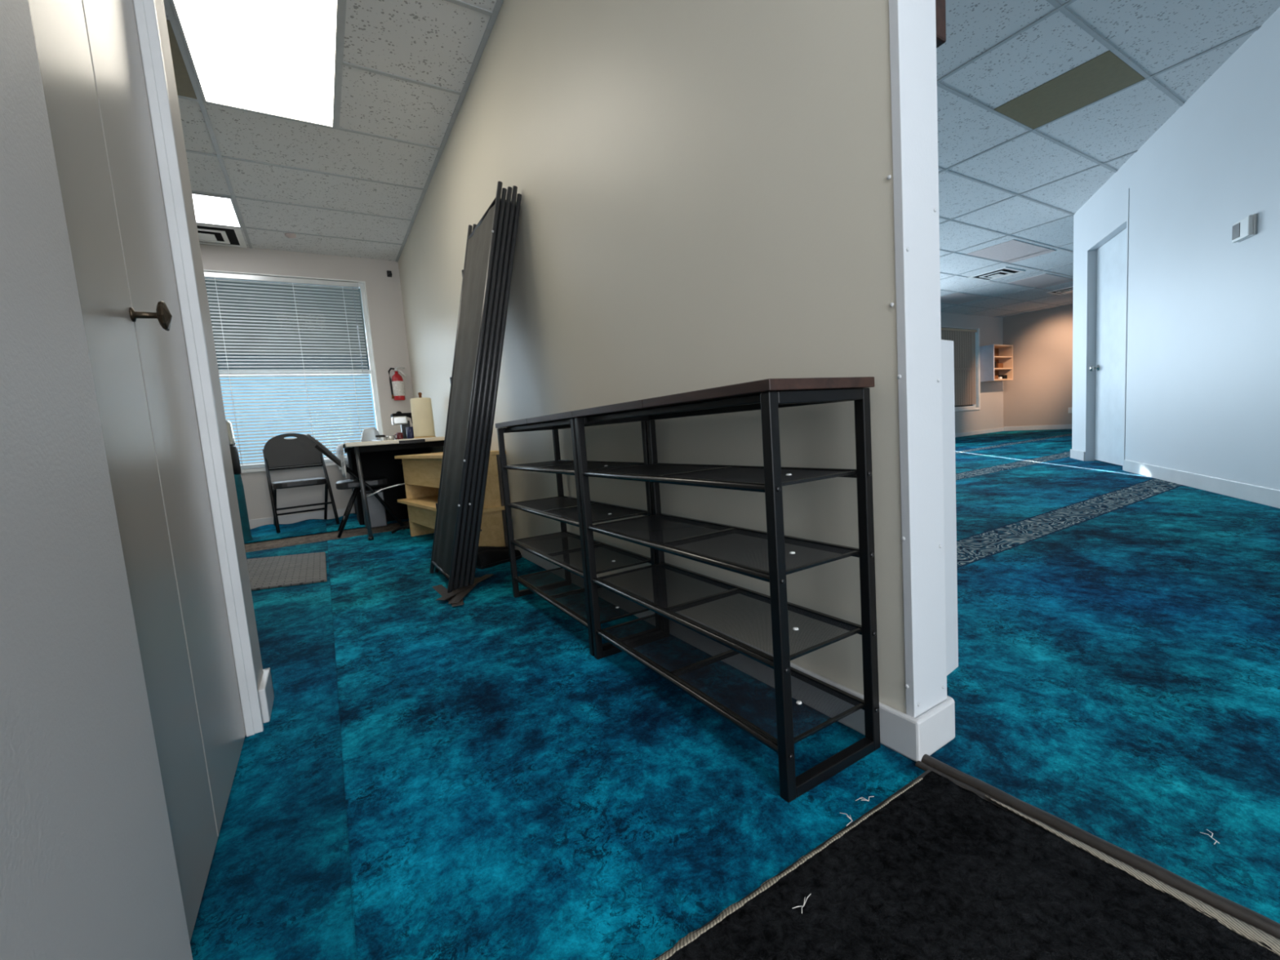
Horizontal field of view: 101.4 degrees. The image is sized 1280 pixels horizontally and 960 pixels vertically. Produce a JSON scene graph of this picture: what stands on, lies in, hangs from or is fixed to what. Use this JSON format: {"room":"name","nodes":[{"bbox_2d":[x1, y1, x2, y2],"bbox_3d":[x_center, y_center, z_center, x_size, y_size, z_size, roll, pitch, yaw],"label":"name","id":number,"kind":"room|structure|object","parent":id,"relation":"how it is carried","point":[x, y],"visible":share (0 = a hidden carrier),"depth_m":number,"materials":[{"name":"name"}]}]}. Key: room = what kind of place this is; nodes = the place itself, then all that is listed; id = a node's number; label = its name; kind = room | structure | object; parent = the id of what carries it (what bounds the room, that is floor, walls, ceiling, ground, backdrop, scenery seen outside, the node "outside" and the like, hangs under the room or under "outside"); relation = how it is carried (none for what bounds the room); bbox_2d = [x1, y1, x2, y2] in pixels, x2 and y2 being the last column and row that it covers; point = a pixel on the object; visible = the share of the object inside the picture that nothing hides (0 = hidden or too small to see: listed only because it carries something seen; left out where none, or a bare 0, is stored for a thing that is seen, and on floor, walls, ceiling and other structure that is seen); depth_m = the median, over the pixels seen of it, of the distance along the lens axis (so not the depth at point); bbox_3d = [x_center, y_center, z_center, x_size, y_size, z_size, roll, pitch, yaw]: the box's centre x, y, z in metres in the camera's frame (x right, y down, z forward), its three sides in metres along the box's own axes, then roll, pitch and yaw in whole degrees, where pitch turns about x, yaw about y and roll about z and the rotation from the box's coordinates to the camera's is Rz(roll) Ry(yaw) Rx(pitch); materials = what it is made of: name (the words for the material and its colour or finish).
{"room":"office entryway","nodes":[
{"label":"office entryway","id":0,"kind":"room"},
{"bbox_2d":[0,0,262,959],"bbox_3d":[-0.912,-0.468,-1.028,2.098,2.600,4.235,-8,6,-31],"label":"door frame","id":1,"kind":"structure","parent":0,"point":[88,868],"depth_m":0.47,"materials":[{"name":"grey paint"}]},
{"bbox_2d":[27,0,217,942],"bbox_3d":[-0.730,-0.407,0.693,0.082,2.109,0.346,-8,6,-31],"label":"door","id":2,"kind":"structure","parent":1,"relation":"in","point":[59,26],"depth_m":0.74,"materials":[{"name":"paint"}]},
{"bbox_2d":[81,0,245,836],"bbox_3d":[-0.939,-0.421,0.987,0.031,2.109,0.398,-8,6,-31],"label":"door","id":3,"kind":"structure","parent":1,"relation":"in","point":[111,26],"depth_m":0.98,"materials":[{"name":"paint"}]},
{"bbox_2d":[133,0,263,736],"bbox_3d":[-1.018,-0.438,1.178,0.034,2.130,0.017,-8,6,-31],"label":"trim","id":4,"kind":"structure","parent":1,"relation":"attached to","point":[145,13],"depth_m":1.19,"materials":[{"name":"white paint"}]},
{"bbox_2d":[257,667,274,723],"bbox_3d":[-1.797,0.674,0.903,1.913,0.088,0.157,-8,6,-31],"label":"baseboard","id":5,"kind":"structure","parent":1,"relation":"attached to","point":[266,695],"depth_m":1.35,"materials":[{"name":"white paint"}]},
{"bbox_2d":[200,244,1003,519],"bbox_3d":[1.677,-1.556,8.193,16.200,2.600,0.140,-8,6,-31],"label":"wall","id":6,"kind":"structure","parent":0,"point":[384,293],"depth_m":5.38,"materials":[{"name":"beige paint"}]},
{"bbox_2d":[203,269,384,473],"bbox_3d":[-3.491,-1.023,5.050,1.700,1.840,0.122,-8,6,-31],"label":"window","id":7,"kind":"structure","parent":6,"relation":"in","point":[362,284],"depth_m":5.37,"materials":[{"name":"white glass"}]},
{"bbox_2d":[204,271,375,466],"bbox_3d":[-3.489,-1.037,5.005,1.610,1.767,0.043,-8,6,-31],"label":"blind","id":8,"kind":"object","parent":7,"relation":"attached to","point":[232,277],"visible":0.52,"depth_m":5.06,"materials":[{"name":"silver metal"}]},
{"bbox_2d":[248,506,355,528],"bbox_3d":[-3.667,0.420,4.954,3.057,0.091,0.013,-8,6,-31],"label":"baseboard","id":9,"kind":"structure","parent":6,"relation":"attached to","point":[287,519],"depth_m":5.13,"materials":[{"name":"white paint"}]},
{"bbox_2d":[386,270,391,276],"bbox_3d":[-2.601,-2.146,5.446,0.046,0.060,0.050,-8,6,-31],"label":"wall sensor","id":10,"kind":"object","parent":6,"relation":"attached to","point":[388,273],"visible":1,"depth_m":5.44,"materials":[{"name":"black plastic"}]},
{"bbox_2d":[387,366,405,400],"bbox_3d":[-2.526,-1.011,5.493,0.142,0.351,0.133,-4,6,5],"label":"fire extinguisher","id":11,"kind":"object","parent":6,"relation":"attached to","point":[397,384],"visible":1,"depth_m":5.45,"materials":[{"name":"metal"}]},
{"bbox_2d":[941,326,980,411],"bbox_3d":[6.739,-2.356,11.200,1.770,1.770,0.132,-8,6,-31],"label":"window","id":12,"kind":"structure","parent":6,"relation":"in","point":[977,406],"depth_m":11.56,"materials":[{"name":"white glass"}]},
{"bbox_2d":[941,327,977,405],"bbox_3d":[6.750,-2.397,11.174,1.598,1.615,0.046,-8,6,-31],"label":"vertical blind","id":13,"kind":"object","parent":12,"relation":"attached to","point":[962,335],"visible":0.7,"depth_m":11.31,"materials":[{"name":"grey fabric"}]},
{"bbox_2d":[955,427,1004,437],"bbox_3d":[3.142,-0.480,9.051,12.648,0.085,0.013,-8,6,-31],"label":"baseboard","id":14,"kind":"structure","parent":6,"relation":"attached to","point":[998,429],"depth_m":11.71,"materials":[{"name":"white paint"}]},
{"bbox_2d":[979,344,1013,382],"bbox_3d":[7.962,-2.603,11.709,0.860,0.775,0.288,-8,6,-31],"label":"upper cabinet","id":15,"kind":"object","parent":6,"relation":"attached to","point":[999,353],"visible":0.98,"depth_m":11.59,"materials":[{"name":"white wood"}]},
{"bbox_2d":[995,363,1003,368],"bbox_3d":[7.970,-2.540,11.690,0.220,0.110,0.140,-8,6,-31],"label":"storage box","id":16,"kind":"object","parent":15,"relation":"on","point":[997,365],"visible":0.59,"depth_m":11.61,"materials":[{"name":"brown cardboard"}]},
{"bbox_2d":[998,374,1007,378],"bbox_3d":[8.159,-2.314,11.816,0.180,0.090,0.140,-8,6,-31],"label":"storage box","id":17,"kind":"object","parent":15,"relation":"on","point":[1004,376],"visible":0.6,"depth_m":11.75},
{"bbox_2d":[994,355,1012,359],"bbox_3d":[7.954,-2.727,11.695,0.800,0.025,0.273,-8,6,-31],"label":"shelf","id":18,"kind":"object","parent":15,"relation":"attached to","point":[995,357],"depth_m":11.70,"materials":[{"name":"brown wood"}]},
{"bbox_2d":[994,368,1012,370],"bbox_3d":[7.973,-2.474,11.720,0.800,0.025,0.273,-8,6,-31],"label":"shelf","id":19,"kind":"object","parent":15,"relation":"attached to","point":[995,369],"depth_m":11.76,"materials":[{"name":"brown wood"}]},
{"bbox_2d":[398,0,906,713],"bbox_3d":[-0.961,-0.885,3.291,0.109,2.600,5.545,-8,6,-31],"label":"wall partition","id":20,"kind":"structure","parent":0,"point":[707,202],"depth_m":1.41,"materials":[{"name":"beige paint"}]},
{"bbox_2d":[514,538,955,762],"bbox_3d":[-0.862,0.364,3.401,0.139,0.084,5.572,-8,6,-31],"label":"baseboard","id":21,"kind":"structure","parent":20,"relation":"attached to","point":[911,737],"depth_m":1.06,"materials":[{"name":"white paint"}]},
{"bbox_2d":[886,0,946,717],"bbox_3d":[0.475,-0.799,0.922,0.116,2.522,0.031,-8,6,-31],"label":"trim","id":22,"kind":"structure","parent":20,"relation":"attached to","point":[912,23],"depth_m":0.96,"materials":[{"name":"white paint"}]},
{"bbox_2d":[935,0,946,48],"bbox_3d":[0.373,-1.196,1.218,0.108,0.675,0.600,-8,6,-31],"label":"wall frame","id":23,"kind":"object","parent":20,"relation":"attached to","point":[940,12],"visible":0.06,"depth_m":1.01,"materials":[{"name":"brown wood"}]},
{"bbox_2d":[941,339,958,675],"bbox_3d":[0.623,0.069,1.101,0.128,0.710,0.046,-8,6,-31],"label":"panel","id":24,"kind":"object","parent":20,"relation":"attached to","point":[947,346],"visible":0.26,"depth_m":1.11,"materials":[{"name":"white paint"}]},
{"bbox_2d":[163,0,1279,317],"bbox_3d":[3.852,-2.685,4.429,16.300,0.066,9.000,-8,6,-31],"label":"ceiling","id":25,"kind":"structure","parent":0,"point":[357,188],"depth_m":3.36,"materials":[{"name":"tile"}]},
{"bbox_2d":[166,19,196,98],"bbox_3d":[-2.472,-1.995,2.400,0.598,0.004,0.595,-8,6,-31],"label":"ceiling panel","id":26,"kind":"object","parent":25,"relation":"attached to","point":[184,87],"visible":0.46,"depth_m":2.60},
{"bbox_2d":[191,191,242,227],"bbox_3d":[-3.701,-2.041,3.837,1.208,0.011,0.598,-8,6,-31],"label":"recessed light","id":27,"kind":"object","parent":25,"relation":"in","point":[215,210],"visible":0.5,"depth_m":4.07,"materials":[{"name":"paint"}]},
{"bbox_2d":[196,222,247,248],"bbox_3d":[-3.736,-2.092,4.482,0.560,0.029,0.500,-8,6,-31],"label":"ceiling vent","id":28,"kind":"object","parent":25,"relation":"in","point":[210,234],"visible":0.63,"depth_m":4.52,"materials":[{"name":"white metal"}]},
{"bbox_2d":[169,0,340,128],"bbox_3d":[-1.771,-2.048,2.459,0.613,0.011,1.222,-8,6,-31],"label":"recessed light","id":29,"kind":"object","parent":25,"relation":"in","point":[276,58],"visible":1,"depth_m":2.52,"materials":[{"name":"paint"}]},
{"bbox_2d":[284,232,296,238],"bbox_3d":[-3.088,-2.159,4.632,0.090,0.022,0.090,-8,6,-31],"label":"smoke detector","id":30,"kind":"object","parent":25,"relation":"attached to","point":[286,234],"visible":1,"depth_m":4.62,"materials":[{"name":"plastic"}]},
{"bbox_2d":[940,292,989,304],"bbox_3d":[5.762,-3.291,9.515,1.100,0.006,0.550,-8,6,-31],"label":"tile","id":31,"kind":"structure","parent":25,"relation":"attached to","point":[957,298],"depth_m":9.50,"materials":[{"name":"white"}]},
{"bbox_2d":[967,266,1025,280],"bbox_3d":[5.377,-3.094,7.914,0.600,0.029,0.520,-8,6,-31],"label":"ceiling vent","id":32,"kind":"object","parent":25,"relation":"in","point":[1002,272],"visible":1,"depth_m":7.88,"materials":[{"name":"white metal"}]},
{"bbox_2d":[967,240,1055,262],"bbox_3d":[4.836,-2.959,6.812,1.160,0.006,0.530,-8,6,-31],"label":"tile","id":33,"kind":"structure","parent":25,"relation":"attached to","point":[1011,250],"depth_m":6.78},
{"bbox_2d":[1008,273,1073,288],"bbox_3d":[6.628,-3.267,8.619,1.150,0.006,0.520,-8,6,-31],"label":"tile","id":34,"kind":"structure","parent":25,"relation":"attached to","point":[1044,279],"depth_m":8.58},
{"bbox_2d":[1045,286,1073,294],"bbox_3d":[7.769,-3.421,9.470,0.600,0.029,0.500,-8,6,-31],"label":"ceiling vent","id":35,"kind":"object","parent":25,"relation":"in","point":[1068,290],"visible":0.62,"depth_m":9.48,"materials":[{"name":"white metal"}]},
{"bbox_2d":[994,50,1145,128],"bbox_3d":[2.735,-2.470,3.357,0.562,0.004,0.595,-8,6,-31],"label":"ceiling panel","id":36,"kind":"object","parent":25,"relation":"attached to","point":[1105,74],"visible":1,"depth_m":3.32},
{"bbox_2d":[190,428,1279,959],"bbox_3d":[4.045,-0.053,4.686,16.300,0.050,9.000,-8,6,-31],"label":"floor","id":37,"kind":"structure","parent":0,"point":[427,778],"depth_m":1.11,"materials":[{"name":"teal carpet"}]},
{"bbox_2d":[246,551,327,590],"bbox_3d":[-2.168,0.528,3.067,0.572,0.011,1.158,-8,6,-31],"label":"floor mat","id":38,"kind":"object","parent":37,"relation":"on","point":[268,572],"visible":0.5,"depth_m":3.00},
{"bbox_2d":[244,513,408,543],"bbox_3d":[-2.898,0.402,4.758,1.751,0.040,0.965,-8,6,-31],"label":"carpet","id":39,"kind":"object","parent":37,"relation":"on","point":[309,526],"visible":0.39,"depth_m":4.65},
{"bbox_2d":[234,473,253,542],"bbox_3d":[-3.277,0.236,4.170,0.260,0.552,0.260,-8,6,-31],"label":"pedestal","id":40,"kind":"object","parent":39,"relation":"on","point":[246,529],"visible":0.32,"depth_m":4.17,"materials":[{"name":"teal fabric"}]},
{"bbox_2d":[226,420,241,474],"bbox_3d":[-3.296,-0.254,4.133,0.196,0.430,0.196,-8,6,-31],"label":"urn","id":41,"kind":"object","parent":40,"relation":"on","point":[233,449],"visible":0.25,"depth_m":4.13,"materials":[{"name":"black plastic"}]},
{"bbox_2d":[262,433,339,533],"bbox_3d":[-3.113,-0.004,4.783,0.477,0.860,0.559,-9,7,-39],"label":"folding chair","id":42,"kind":"object","parent":39,"relation":"on","point":[278,452],"visible":0.93,"depth_m":4.81,"materials":[{"name":"black plastic"},{"name":"dark grey metal"}]},
{"bbox_2d":[348,447,431,524],"bbox_3d":[-2.308,0.028,4.915,0.660,0.680,0.458,-8,6,-31],"label":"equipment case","id":43,"kind":"object","parent":39,"relation":"on","point":[382,463],"visible":0.38,"depth_m":4.72,"materials":[{"name":"black plastic"}]},
{"bbox_2d":[306,434,405,537],"bbox_3d":[-2.295,0.015,4.254,0.615,0.816,0.477,-7,6,-29],"label":"folding chair","id":44,"kind":"object","parent":37,"relation":"on","point":[354,484],"visible":0.94,"depth_m":4.07,"materials":[{"name":"black plastic"},{"name":"dark grey metal"}]},
{"bbox_2d":[360,487,387,528],"bbox_3d":[-2.311,0.242,4.553,0.175,0.326,0.180,-8,6,-31],"label":"storage bin","id":45,"kind":"object","parent":37,"relation":"on","point":[377,512],"visible":0.6,"depth_m":4.49,"materials":[{"name":"grey plastic"}]},
{"bbox_2d":[342,436,444,540],"bbox_3d":[-2.200,0.017,4.694,0.750,0.727,1.825,-8,6,-31],"label":"folding table","id":46,"kind":"object","parent":37,"relation":"on","point":[398,444],"visible":0.64,"depth_m":3.87,"materials":[{"name":"beige laminate"}]},
{"bbox_2d":[335,440,370,478],"bbox_3d":[-2.503,-0.190,4.560,0.216,0.262,1.600,-8,6,-31],"label":"table cloth","id":47,"kind":"object","parent":46,"relation":"on","point":[340,451],"visible":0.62,"depth_m":3.92,"materials":[{"name":"white fabric"}]},
{"bbox_2d":[360,427,382,441],"bbox_3d":[-2.286,-0.380,4.448,0.164,0.122,0.164,-8,6,-31],"label":"hard hat","id":48,"kind":"object","parent":46,"relation":"on","point":[369,433],"visible":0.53,"depth_m":4.39,"materials":[{"name":"white plastic"}]},
{"bbox_2d":[375,435,395,439],"bbox_3d":[-2.101,-0.348,4.328,0.146,0.054,0.076,-8,6,-31],"label":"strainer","id":49,"kind":"object","parent":46,"relation":"on","point":[387,437],"visible":0.87,"depth_m":4.31,"materials":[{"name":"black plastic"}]},
{"bbox_2d":[385,435,395,439],"bbox_3d":[-2.070,-0.346,4.347,0.076,0.042,0.076,-8,6,-31],"label":"bowl","id":50,"kind":"object","parent":49,"relation":"on","point":[388,437],"depth_m":4.32,"materials":[{"name":"silver metal"}]},
{"bbox_2d":[394,432,403,439],"bbox_3d":[-2.010,-0.363,4.374,0.066,0.062,0.054,-4,6,3],"label":"mug","id":51,"kind":"object","parent":46,"relation":"on","point":[399,435],"visible":0.75,"depth_m":4.35,"materials":[{"name":"red ceramic"}]},
{"bbox_2d":[390,411,412,439],"bbox_3d":[-2.068,-0.475,4.579,0.177,0.252,0.175,-8,6,-31],"label":"coffee maker","id":52,"kind":"object","parent":46,"relation":"on","point":[398,418],"visible":0.75,"depth_m":4.51,"materials":[{"name":"black plastic"}]},
{"bbox_2d":[405,426,414,439],"bbox_3d":[-1.927,-0.396,4.426,0.087,0.105,0.072,-4,6,3],"label":"mug","id":53,"kind":"object","parent":46,"relation":"on","point":[410,433],"visible":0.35,"depth_m":4.40,"materials":[{"name":"blue ceramic"}]},
{"bbox_2d":[409,392,435,438],"bbox_3d":[-1.816,-0.538,4.374,0.176,0.382,0.176,-8,6,-31],"label":"paper towel roll","id":54,"kind":"object","parent":46,"relation":"on","point":[422,416],"visible":0.92,"depth_m":4.31,"materials":[{"name":"beige paper"}]},
{"bbox_2d":[391,525,409,533],"bbox_3d":[-1.712,0.371,4.080,0.434,0.058,0.064,-5,6,-10],"label":"cable","id":55,"kind":"object","parent":37,"relation":"on","point":[402,526],"visible":0.43,"depth_m":4.05,"materials":[{"name":"black plastic"}]},
{"bbox_2d":[394,450,508,546],"bbox_3d":[-1.273,0.127,3.462,0.472,0.603,1.240,-8,6,-31],"label":"shelf unit","id":56,"kind":"object","parent":37,"relation":"on","point":[421,472],"visible":0.43,"depth_m":3.35,"materials":[{"name":"beige wood"}]},
{"bbox_2d":[429,181,521,606],"bbox_3d":[-0.811,-0.429,2.490,0.577,1.825,0.750,-8,6,-31],"label":"divider","id":57,"kind":"object","parent":37,"relation":"on","point":[486,273],"visible":1,"depth_m":2.40,"materials":[{"name":"black plastic"}]},
{"bbox_2d":[477,546,508,552],"bbox_3d":[-0.839,0.404,2.968,0.272,0.086,0.096,-8,7,-37],"label":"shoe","id":58,"kind":"object","parent":37,"relation":"on","point":[481,548],"visible":0.09,"depth_m":2.94,"materials":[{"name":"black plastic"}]},
{"bbox_2d":[475,549,521,568],"bbox_3d":[-0.772,0.408,2.868,0.096,0.086,0.272,1,7,42],"label":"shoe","id":59,"kind":"object","parent":37,"relation":"on","point":[486,558],"visible":0.79,"depth_m":2.81,"materials":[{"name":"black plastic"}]},
{"bbox_2d":[495,411,660,656],"bbox_3d":[-0.254,0.136,1.935,0.272,0.738,0.774,-8,6,-31],"label":"shoe rack","id":60,"kind":"object","parent":37,"relation":"on","point":[566,587],"visible":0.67,"depth_m":1.87,"materials":[{"name":"black metal"}]},
{"bbox_2d":[502,459,644,475],"bbox_3d":[-0.271,-0.050,1.916,0.252,0.016,0.723,-8,6,-31],"label":"shelf","id":61,"kind":"object","parent":60,"relation":"attached to","point":[557,466],"depth_m":1.84,"materials":[{"name":"black metal"}]},
{"bbox_2d":[506,495,647,527],"bbox_3d":[-0.260,0.106,1.931,0.251,0.016,0.723,-8,6,-31],"label":"shelf","id":62,"kind":"object","parent":60,"relation":"attached to","point":[563,508],"depth_m":1.86,"materials":[{"name":"black metal"}]},
{"bbox_2d":[510,530,651,577],"bbox_3d":[-0.249,0.262,1.947,0.251,0.016,0.723,-8,6,-31],"label":"shelf","id":63,"kind":"object","parent":60,"relation":"attached to","point":[562,548],"depth_m":1.88,"materials":[{"name":"black metal"}]},
{"bbox_2d":[513,567,649,627],"bbox_3d":[-0.237,0.417,1.962,0.251,0.016,0.723,-8,6,-31],"label":"shelf","id":64,"kind":"object","parent":60,"relation":"attached to","point":[564,589],"depth_m":1.93,"materials":[{"name":"black metal"}]},
{"bbox_2d":[572,377,880,802],"bbox_3d":[0.148,0.171,1.275,0.272,0.738,0.774,-8,6,-31],"label":"shoe rack","id":65,"kind":"object","parent":37,"relation":"on","point":[770,556],"visible":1,"depth_m":1.07,"materials":[{"name":"black metal"}]},
{"bbox_2d":[582,462,856,492],"bbox_3d":[0.131,-0.015,1.256,0.252,0.016,0.723,-8,6,-31],"label":"shelf","id":66,"kind":"object","parent":65,"relation":"attached to","point":[741,477],"depth_m":1.14,"materials":[{"name":"black metal"}]},
{"bbox_2d":[586,512,859,582],"bbox_3d":[0.142,0.141,1.271,0.251,0.016,0.723,-8,6,-31],"label":"shelf","id":67,"kind":"object","parent":65,"relation":"attached to","point":[740,550],"depth_m":1.17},
{"bbox_2d":[591,561,862,669],"bbox_3d":[0.153,0.296,1.286,0.251,0.016,0.723,-8,6,-31],"label":"shelf","id":68,"kind":"object","parent":65,"relation":"attached to","point":[662,580],"depth_m":1.26,"materials":[{"name":"black metal"}]},
{"bbox_2d":[595,613,864,753],"bbox_3d":[0.165,0.452,1.302,0.251,0.016,0.723,-8,6,-31],"label":"shelf","id":69,"kind":"object","parent":65,"relation":"attached to","point":[769,740],"depth_m":1.17,"materials":[{"name":"black metal"}]},
{"bbox_2d":[855,795,874,800],"bbox_3d":[0.389,0.551,0.906,0.034,0.003,0.009,-4,6,2],"label":"scrap","id":70,"kind":"object","parent":37,"relation":"on","point":[864,799],"visible":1,"depth_m":0.90,"materials":[{"name":"paper"}]},
{"bbox_2d":[652,769,1279,959],"bbox_3d":[0.632,0.641,-0.205,1.103,0.014,2.134,-8,6,-31],"label":"entrance mat","id":71,"kind":"object","parent":37,"relation":"on","point":[937,869],"visible":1,"depth_m":0.70,"materials":[{"name":"black carpet"},{"name":"beige woven edging"}]},
{"bbox_2d":[791,893,810,913],"bbox_3d":[0.220,0.572,0.712,0.014,0.003,0.035,0,7,38],"label":"scrap","id":72,"kind":"object","parent":71,"relation":"on","point":[810,894],"visible":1,"depth_m":0.71,"materials":[{"name":"paper"}]},
{"bbox_2d":[915,754,1279,939],"bbox_3d":[1.313,0.591,-0.195,0.040,0.014,2.852,-8,7,-33],"label":"threshold strip","id":73,"kind":"object","parent":37,"relation":"on","point":[975,785],"visible":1,"depth_m":0.77,"materials":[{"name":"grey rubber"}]},
{"bbox_2d":[1200,829,1219,844],"bbox_3d":[0.851,0.532,0.781,0.014,0.003,0.028,-3,6,9],"label":"scrap","id":74,"kind":"object","parent":37,"relation":"on","point":[1206,829],"visible":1,"depth_m":0.78,"materials":[{"name":"paper"}]},
{"bbox_2d":[1003,304,1072,427],"bbox_3d":[10.608,-2.264,8.751,0.140,2.600,8.120,-8,6,-31],"label":"wall","id":75,"kind":"structure","parent":0,"point":[1040,391],"depth_m":11.55,"materials":[{"name":"beige paint"}]},
{"bbox_2d":[1004,424,1071,431],"bbox_3d":[10.612,-1.017,8.870,0.013,0.100,8.006,-8,6,-31],"label":"baseboard","id":76,"kind":"structure","parent":75,"relation":"attached to","point":[1055,426],"depth_m":11.69,"materials":[{"name":"white paint"}]},
{"bbox_2d":[1068,407,1072,413],"bbox_3d":[9.170,-1.488,11.163,0.012,0.120,0.080,-8,6,-31],"label":"wall outlet","id":77,"kind":"object","parent":75,"relation":"attached to","point":[1070,409],"visible":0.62,"depth_m":11.16,"materials":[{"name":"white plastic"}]},
{"bbox_2d":[1071,6,1279,489],"bbox_3d":[3.285,-1.088,2.183,0.320,2.600,7.657,-2,6,25],"label":"wall","id":78,"kind":"structure","parent":0,"point":[1202,380],"depth_m":3.42,"materials":[{"name":"white paint"}]},
{"bbox_2d":[1088,227,1126,466],"bbox_3d":[4.422,-1.197,4.907,0.110,2.100,0.924,-2,6,25],"label":"door","id":79,"kind":"structure","parent":78,"relation":"in","point":[1112,255],"depth_m":4.98,"materials":[{"name":"white paint"}]},
{"bbox_2d":[1122,188,1128,470],"bbox_3d":[4.158,-1.255,4.485,0.005,2.360,0.028,-2,6,25],"label":"trim","id":80,"kind":"structure","parent":78,"relation":"attached to","point":[1127,213],"depth_m":4.48,"materials":[{"name":"white paint"}]},
{"bbox_2d":[1070,448,1279,508],"bbox_3d":[3.384,0.148,2.362,0.313,0.098,7.570,-2,6,25],"label":"baseboard","id":81,"kind":"structure","parent":78,"relation":"attached to","point":[1264,495],"depth_m":3.41,"materials":[{"name":"white paint"}]},
{"bbox_2d":[1231,213,1257,242],"bbox_3d":[3.455,-1.437,3.000,0.034,0.114,0.159,-2,6,25],"label":"thermostat","id":82,"kind":"object","parent":78,"relation":"attached to","point":[1244,228],"visible":1,"depth_m":2.97,"materials":[{"name":"white plastic"}]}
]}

